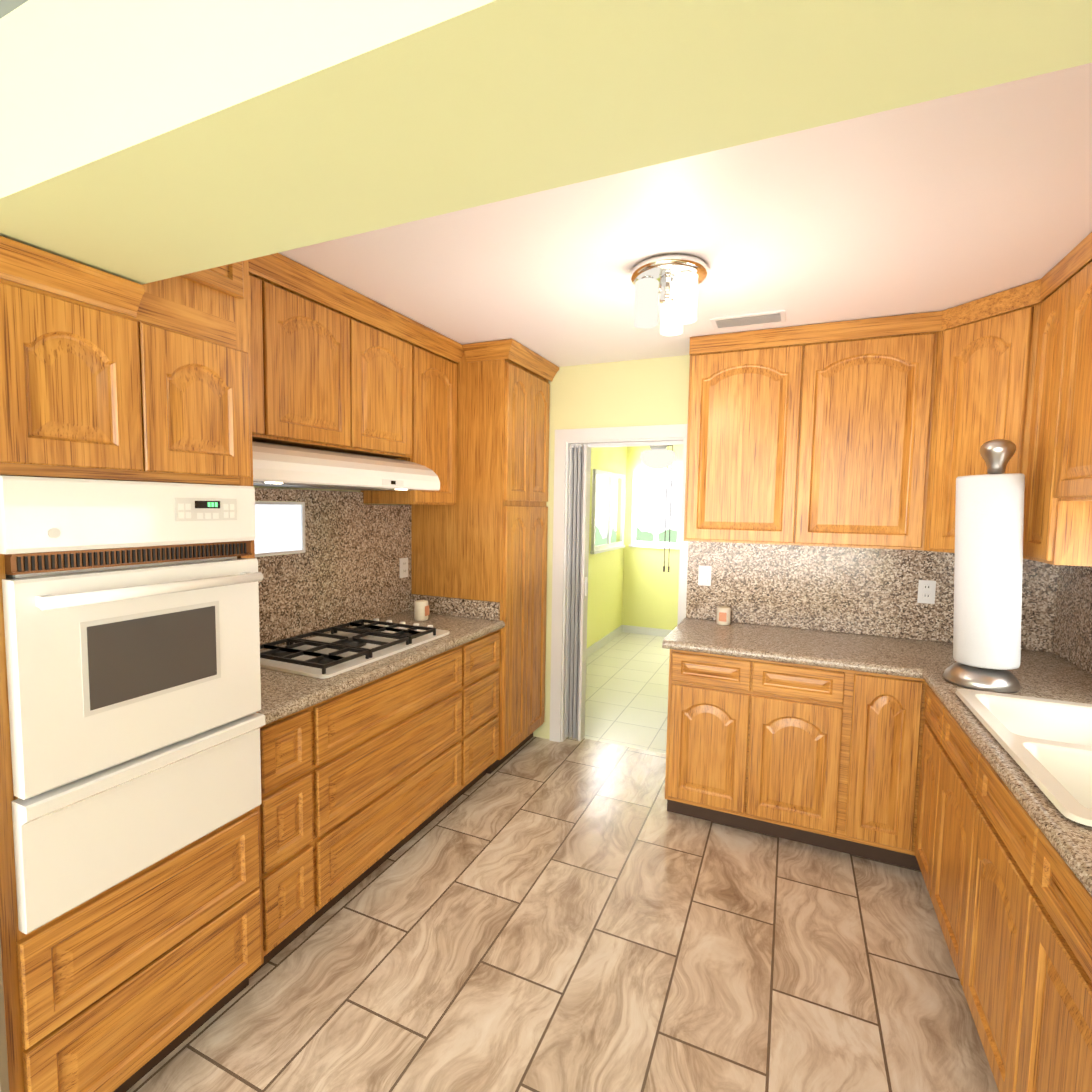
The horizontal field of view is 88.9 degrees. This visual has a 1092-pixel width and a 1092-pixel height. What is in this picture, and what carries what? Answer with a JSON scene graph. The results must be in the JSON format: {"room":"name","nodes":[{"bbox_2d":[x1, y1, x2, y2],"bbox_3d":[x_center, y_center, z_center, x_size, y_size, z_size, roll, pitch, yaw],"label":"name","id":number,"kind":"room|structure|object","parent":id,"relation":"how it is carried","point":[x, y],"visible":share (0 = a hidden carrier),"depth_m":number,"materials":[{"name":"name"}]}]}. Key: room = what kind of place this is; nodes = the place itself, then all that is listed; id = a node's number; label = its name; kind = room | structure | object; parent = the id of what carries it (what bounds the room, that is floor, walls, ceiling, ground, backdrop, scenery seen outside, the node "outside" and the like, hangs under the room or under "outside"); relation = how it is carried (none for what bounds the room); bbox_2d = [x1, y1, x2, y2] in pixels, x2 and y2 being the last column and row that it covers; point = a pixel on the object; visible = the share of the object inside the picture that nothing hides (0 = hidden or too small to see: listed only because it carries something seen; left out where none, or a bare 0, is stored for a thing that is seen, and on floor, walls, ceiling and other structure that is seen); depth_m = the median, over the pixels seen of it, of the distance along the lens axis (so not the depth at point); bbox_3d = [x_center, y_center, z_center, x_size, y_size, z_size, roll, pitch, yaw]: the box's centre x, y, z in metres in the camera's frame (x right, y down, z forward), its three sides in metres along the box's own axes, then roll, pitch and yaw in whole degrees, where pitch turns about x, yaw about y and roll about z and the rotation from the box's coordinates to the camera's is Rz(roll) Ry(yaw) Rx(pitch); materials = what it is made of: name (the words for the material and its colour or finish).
{"room":"kitchen","nodes":[
{"label":"kitchen","id":0,"kind":"room"},
{"bbox_2d":[0,939,8,1091],"bbox_3d":[-1.410,0.414,1.237,0.642,2.070,0.013,3,5,24],"label":"wall","id":1,"kind":"structure","parent":0,"point":[4,1079],"depth_m":1.15,"materials":[{"name":"beige"}]},
{"bbox_2d":[0,0,27,18],"bbox_3d":[-1.353,-0.800,-0.738,4.670,0.080,3.400,3,5,24],"label":"ceiling","id":2,"kind":"structure","parent":0,"point":[7,7],"depth_m":0.90,"materials":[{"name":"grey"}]},
{"bbox_2d":[253,486,408,504],"bbox_3d":[-1.203,0.129,2.644,0.100,2.440,2.780,3,5,24],"label":"wall","id":3,"kind":"structure","parent":0,"point":[253,486],"depth_m":2.64,"materials":[{"name":"beige"}]},
{"bbox_2d":[248,255,271,440],"bbox_3d":[-1.227,-0.716,1.937,0.345,0.646,0.288,3,5,24],"label":"upper cabinet","id":4,"kind":"object","parent":3,"relation":"attached to","point":[260,289],"depth_m":1.99,"materials":[{"name":"brown wood"}]},
{"bbox_2d":[254,501,305,556],"bbox_3d":[-1.231,-0.074,2.396,0.018,0.236,0.466,3,5,24],"label":"window","id":5,"kind":"structure","parent":3,"relation":"in","point":[280,528],"depth_m":2.49,"materials":[{"name":"white glass"}]},
{"bbox_2d":[258,253,355,452],"bbox_3d":[-1.082,-0.737,2.265,0.345,0.646,0.430,3,5,24],"label":"upper cabinet","id":6,"kind":"object","parent":3,"relation":"attached to","point":[336,367],"depth_m":2.19,"materials":[{"name":"brown wood"}]},
{"bbox_2d":[255,488,499,649],"bbox_3d":[-0.856,0.099,2.520,0.627,0.701,1.552,3,5,24],"label":"backsplash","id":7,"kind":"structure","parent":3,"relation":"attached to","point":[344,568],"depth_m":2.82,"materials":[{"name":"stone"}]},
{"bbox_2d":[400,558,407,577],"bbox_3d":[-0.838,0.129,3.282,0.008,0.116,0.072,3,5,24],"label":"electrical outlet","id":8,"kind":"object","parent":7,"relation":"attached to","point":[403,567],"visible":1,"depth_m":3.28,"materials":[{"name":"white plastic"}]},
{"bbox_2d":[352,293,415,460],"bbox_3d":[-0.907,-0.763,2.657,0.345,0.646,0.430,3,5,24],"label":"upper cabinet","id":9,"kind":"object","parent":3,"relation":"attached to","point":[385,340],"depth_m":2.59,"materials":[{"name":"brown wood"}]},
{"bbox_2d":[252,441,439,490],"bbox_3d":[-0.973,-0.329,2.323,0.489,0.166,1.132,3,5,24],"label":"range hood","id":10,"kind":"object","parent":9,"relation":"attached to","point":[277,465],"visible":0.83,"depth_m":2.17,"materials":[{"name":"white metal"}]},
{"bbox_2d":[361,325,463,504],"bbox_3d":[-0.739,-0.671,3.048,0.345,0.881,0.408,3,5,24],"label":"upper cabinet","id":11,"kind":"object","parent":3,"relation":"attached to","point":[437,357],"depth_m":2.95,"materials":[{"name":"brown wood"}]},
{"bbox_2d":[0,0,1091,284],"bbox_3d":[-0.142,-0.795,0.769,3.470,0.450,0.330,3,5,24],"label":"header beam","id":12,"kind":"structure","parent":0,"point":[148,140],"depth_m":0.74,"materials":[{"name":"yellow paint"}]},
{"bbox_2d":[126,632,998,1091],"bbox_3d":[-0.129,1.421,2.284,4.670,0.050,9.640,3,5,24],"label":"floor","id":13,"kind":"structure","parent":0,"point":[544,914],"depth_m":1.91,"materials":[{"name":"tile"}]},
{"bbox_2d":[0,236,263,1091],"bbox_3d":[-1.283,0.213,1.497,0.680,2.436,0.667,3,5,24],"label":"tall cabinet","id":14,"kind":"object","parent":13,"relation":"on","point":[126,984],"visible":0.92,"depth_m":1.34,"materials":[{"name":"brown wood"}]},
{"bbox_2d":[0,476,264,934],"bbox_3d":[-1.203,0.312,1.497,0.641,0.963,0.566,3,5,24],"label":"oven","id":15,"kind":"object","parent":14,"relation":"in","point":[132,633],"visible":1,"depth_m":1.31,"materials":[{"name":"white metal"}]},
{"bbox_2d":[249,702,324,977],"bbox_3d":[-1.136,0.968,1.969,0.636,0.868,0.218,3,5,24],"label":"base cabinet","id":16,"kind":"object","parent":13,"relation":"on","point":[292,844],"depth_m":1.85,"materials":[{"name":"brown wood"}]},
{"bbox_2d":[258,611,504,724],"bbox_3d":[-0.846,0.472,2.540,0.662,0.042,1.552,3,5,24],"label":"countertop","id":17,"kind":"structure","parent":16,"relation":"on","point":[284,694],"depth_m":2.13,"materials":[{"name":"stone"}]},
{"bbox_2d":[260,618,449,678],"bbox_3d":[-0.867,0.429,2.509,0.500,0.046,0.830,3,5,24],"label":"cooktop","id":18,"kind":"object","parent":17,"relation":"in","point":[340,649],"visible":0.94,"depth_m":2.38,"materials":[{"name":"white"}]},
{"bbox_2d":[414,600,428,620],"bbox_3d":[-0.695,0.359,3.102,0.078,0.104,0.076,3,5,24],"label":"candle","id":19,"kind":"object","parent":17,"relation":"on","point":[421,610],"visible":0.96,"depth_m":3.07,"materials":[{"name":"beige wax"}]},
{"bbox_2d":[321,642,468,912],"bbox_3d":[-0.900,0.933,2.501,0.636,0.868,0.950,3,5,24],"label":"base cabinet","id":20,"kind":"object","parent":13,"relation":"on","point":[359,784],"depth_m":2.30,"materials":[{"name":"brown wood"}]},
{"bbox_2d":[409,339,558,773],"bbox_3d":[-0.392,0.085,3.466,0.711,2.436,0.651,3,5,24],"label":"pantry cabinet","id":21,"kind":"object","parent":13,"relation":"on","point":[484,538],"visible":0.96,"depth_m":3.21,"materials":[{"name":"brown wood"}]},
{"bbox_2d":[469,630,499,787],"bbox_3d":[-0.628,0.893,3.112,0.636,0.868,0.388,3,5,24],"label":"base cabinet","id":22,"kind":"object","parent":13,"relation":"on","point":[484,651],"depth_m":3.00,"materials":[{"name":"brown wood"}]},
{"bbox_2d":[665,649,920,867],"bbox_3d":[1.213,0.944,2.823,1.075,0.868,0.626,3,5,24],"label":"base cabinet","id":23,"kind":"object","parent":13,"relation":"on","point":[894,770],"depth_m":2.52,"materials":[{"name":"brown wood"}]},
{"bbox_2d":[662,618,917,677],"bbox_3d":[1.178,0.487,2.800,1.050,0.042,0.642,3,5,24],"label":"countertop","id":24,"kind":"structure","parent":23,"relation":"on","point":[829,649],"depth_m":2.66,"materials":[{"name":"stone"}]},
{"bbox_2d":[716,606,730,624],"bbox_3d":[0.996,0.391,3.119,0.076,0.094,0.078,3,5,24],"label":"candle","id":25,"kind":"object","parent":24,"relation":"on","point":[723,616],"visible":1,"depth_m":3.09,"materials":[{"name":"beige wax"}]},
{"bbox_2d":[909,679,936,880],"bbox_3d":[1.780,1.009,2.054,0.626,0.868,0.296,3,5,24],"label":"base cabinet","id":26,"kind":"object","parent":13,"relation":"on","point":[927,731],"depth_m":2.26,"materials":[{"name":"brown wood"}]},
{"bbox_2d":[925,697,972,971],"bbox_3d":[1.635,1.031,1.727,0.626,0.868,0.421,3,5,24],"label":"base cabinet","id":27,"kind":"object","parent":13,"relation":"on","point":[953,749],"depth_m":1.90,"materials":[{"name":"brown wood"}]},
{"bbox_2d":[957,743,1026,1091],"bbox_3d":[1.464,1.056,1.344,0.626,0.868,0.420,3,5,24],"label":"base cabinet","id":28,"kind":"object","parent":13,"relation":"on","point":[995,819],"depth_m":1.50,"materials":[{"name":"brown wood"}]},
{"bbox_2d":[1005,813,1091,1091],"bbox_3d":[1.258,1.086,0.878,0.626,0.868,0.600,3,5,24],"label":"base cabinet","id":29,"kind":"object","parent":13,"relation":"on","point":[1050,1049],"depth_m":1.16,"materials":[{"name":"brown wood"}]},
{"bbox_2d":[894,637,1091,895],"bbox_3d":[1.351,0.616,1.057,0.642,0.042,3.697,3,5,24],"label":"countertop","id":30,"kind":"structure","parent":29,"relation":"on","point":[1045,675],"depth_m":1.85,"materials":[{"name":"stone"}]},
{"bbox_2d":[943,439,1024,692],"bbox_3d":[1.658,0.065,2.082,0.236,0.917,0.234,3,5,24],"label":"paper towel holder","id":31,"kind":"object","parent":30,"relation":"on","point":[989,530],"visible":1,"depth_m":2.01,"materials":[{"name":"white paper"}]},
{"bbox_2d":[955,689,1091,826],"bbox_3d":[1.531,0.645,1.485,0.546,0.190,0.936,3,5,24],"label":"sink","id":32,"kind":"object","parent":30,"relation":"in","point":[1046,744],"visible":0.77,"depth_m":1.60,"materials":[{"name":"beige ceramic"}]},
{"bbox_2d":[533,355,689,738],"bbox_3d":[0.882,0.114,3.328,3.360,2.440,0.120,3,5,24],"label":"wall","id":33,"kind":"structure","parent":0,"point":[632,393],"depth_m":3.42,"materials":[{"name":"beige paint"}]},
{"bbox_2d":[549,424,687,741],"bbox_3d":[0.478,0.292,3.511,0.900,2.045,0.133,3,5,24],"label":"door frame","id":34,"kind":"structure","parent":33,"relation":"attached to","point":[565,439],"depth_m":3.57,"materials":[{"name":"white wood"}]},
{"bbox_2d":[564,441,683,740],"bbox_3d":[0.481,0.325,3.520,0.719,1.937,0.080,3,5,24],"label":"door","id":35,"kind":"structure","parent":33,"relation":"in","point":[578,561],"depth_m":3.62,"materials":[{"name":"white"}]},
{"bbox_2d":[684,325,807,544],"bbox_3d":[1.048,-0.549,2.952,0.537,1.051,0.346,3,5,24],"label":"upper cabinet","id":36,"kind":"object","parent":33,"relation":"attached to","point":[745,427],"depth_m":2.79,"materials":[{"name":"brown wood"}]},
{"bbox_2d":[796,312,935,549],"bbox_3d":[1.539,-0.525,2.735,0.538,1.051,0.346,3,5,24],"label":"upper cabinet","id":37,"kind":"object","parent":33,"relation":"attached to","point":[877,433],"depth_m":2.57,"materials":[{"name":"brown wood"}]},
{"bbox_2d":[686,541,1053,651],"bbox_3d":[1.601,0.226,2.935,1.680,0.469,0.020,3,5,24],"label":"backsplash","id":38,"kind":"structure","parent":33,"relation":"attached to","point":[869,591],"depth_m":2.94,"materials":[{"name":"stone"}]},
{"bbox_2d":[698,565,711,585],"bbox_3d":[0.919,0.172,3.220,0.072,0.116,0.008,3,5,24],"label":"light switch","id":39,"kind":"object","parent":38,"relation":"attached to","point":[704,575],"visible":1,"depth_m":3.22,"materials":[{"name":"white plastic"}]},
{"bbox_2d":[917,580,935,603],"bbox_3d":[1.906,0.230,2.785,0.072,0.116,0.008,3,5,24],"label":"electrical outlet","id":40,"kind":"object","parent":38,"relation":"attached to","point":[926,590],"visible":1,"depth_m":2.78,"materials":[{"name":"white plastic"}]},
{"bbox_2d":[920,281,1035,552],"bbox_3d":[2.009,-0.492,2.385,0.607,1.051,0.607,3,5,24],"label":"upper cabinet","id":41,"kind":"object","parent":33,"relation":"attached to","point":[981,363],"depth_m":2.31,"materials":[{"name":"brown wood"}]},
{"bbox_2d":[1020,254,1091,566],"bbox_3d":[1.953,-0.461,1.937,0.346,1.051,0.260,3,5,24],"label":"upper cabinet","id":42,"kind":"object","parent":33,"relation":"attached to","point":[1054,534],"depth_m":1.99,"materials":[{"name":"brown wood"}]},
{"bbox_2d":[1048,232,1091,503],"bbox_3d":[1.821,-0.551,1.628,0.346,0.831,0.400,3,5,24],"label":"upper cabinet","id":43,"kind":"object","parent":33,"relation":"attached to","point":[1070,482],"depth_m":1.80,"materials":[{"name":"brown wood"}]},
{"bbox_2d":[1050,565,1091,673],"bbox_3d":[1.639,0.373,0.914,0.020,0.469,3.697,3,5,24],"label":"backsplash","id":44,"kind":"structure","parent":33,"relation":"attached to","point":[1071,611],"depth_m":2.43,"materials":[{"name":"stone"}]},
{"bbox_2d":[587,445,682,647],"bbox_3d":[0.888,0.109,3.390,2.640,2.440,0.002,3,5,24],"label":"wall","id":45,"kind":"structure","parent":0,"point":[633,586],"depth_m":3.52,"materials":[{"name":"yellow paint"}]},
{"bbox_2d":[586,625,622,657],"bbox_3d":[0.302,1.125,5.483,0.012,0.090,3.220,3,5,24],"label":"baseboard","id":46,"kind":"structure","parent":45,"relation":"attached to","point":[599,644],"depth_m":6.25,"materials":[{"name":"white wood"}]},
{"bbox_2d":[590,469,624,553],"bbox_3d":[0.685,-0.396,6.221,0.110,0.890,1.160,3,5,24],"label":"room window","id":47,"kind":"structure","parent":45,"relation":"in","point":[604,510],"depth_m":6.21,"materials":[{"name":"white glass"}]},
{"bbox_2d":[623,625,671,636],"bbox_3d":[2.167,1.089,6.410,2.610,0.090,0.012,3,5,24],"label":"baseboard","id":48,"kind":"structure","parent":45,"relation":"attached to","point":[626,628],"depth_m":6.82,"materials":[{"name":"white wood"}]},
{"bbox_2d":[629,475,681,548],"bbox_3d":[1.342,-0.420,6.694,0.660,0.890,0.110,3,5,24],"label":"room window","id":49,"kind":"structure","parent":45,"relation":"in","point":[650,507],"depth_m":6.72,"materials":[{"name":"white glass"}]},
{"bbox_2d":[279,63,1091,366],"bbox_3d":[0.453,-1.067,2.088,3.470,0.080,2.590,3,5,24],"label":"ceiling","id":50,"kind":"structure","parent":0,"point":[944,203],"depth_m":1.79,"materials":[{"name":"white paint"}]},
{"bbox_2d":[631,253,707,335],"bbox_3d":[0.454,-0.922,2.069,0.280,0.204,0.280,3,5,24],"label":"light fixture","id":51,"kind":"object","parent":50,"relation":"attached to","point":[674,280],"visible":1,"depth_m":2.02,"materials":[{"name":"white glass"}]},
{"bbox_2d":[710,310,785,329],"bbox_3d":[0.941,-1.048,2.590,0.320,0.012,0.160,3,5,24],"label":"ceiling vent","id":52,"kind":"object","parent":50,"relation":"in","point":[752,319],"visible":0.98,"depth_m":2.57,"materials":[{"name":"white metal"}]},
{"bbox_3d":[1.581,-1.247,4.814,2.880,0.080,3.320,3,5,24],"label":"ceiling","id":53,"kind":"structure","parent":0,"visible":0},
{"bbox_2d":[640,445,675,571],"bbox_3d":[0.984,-0.498,4.931,0.310,1.450,0.310,3,5,24],"label":"pendant light","id":54,"kind":"object","parent":53,"relation":"hanging from","point":[657,457],"visible":0.71,"depth_m":4.83,"materials":[{"name":"white"}]}
]}

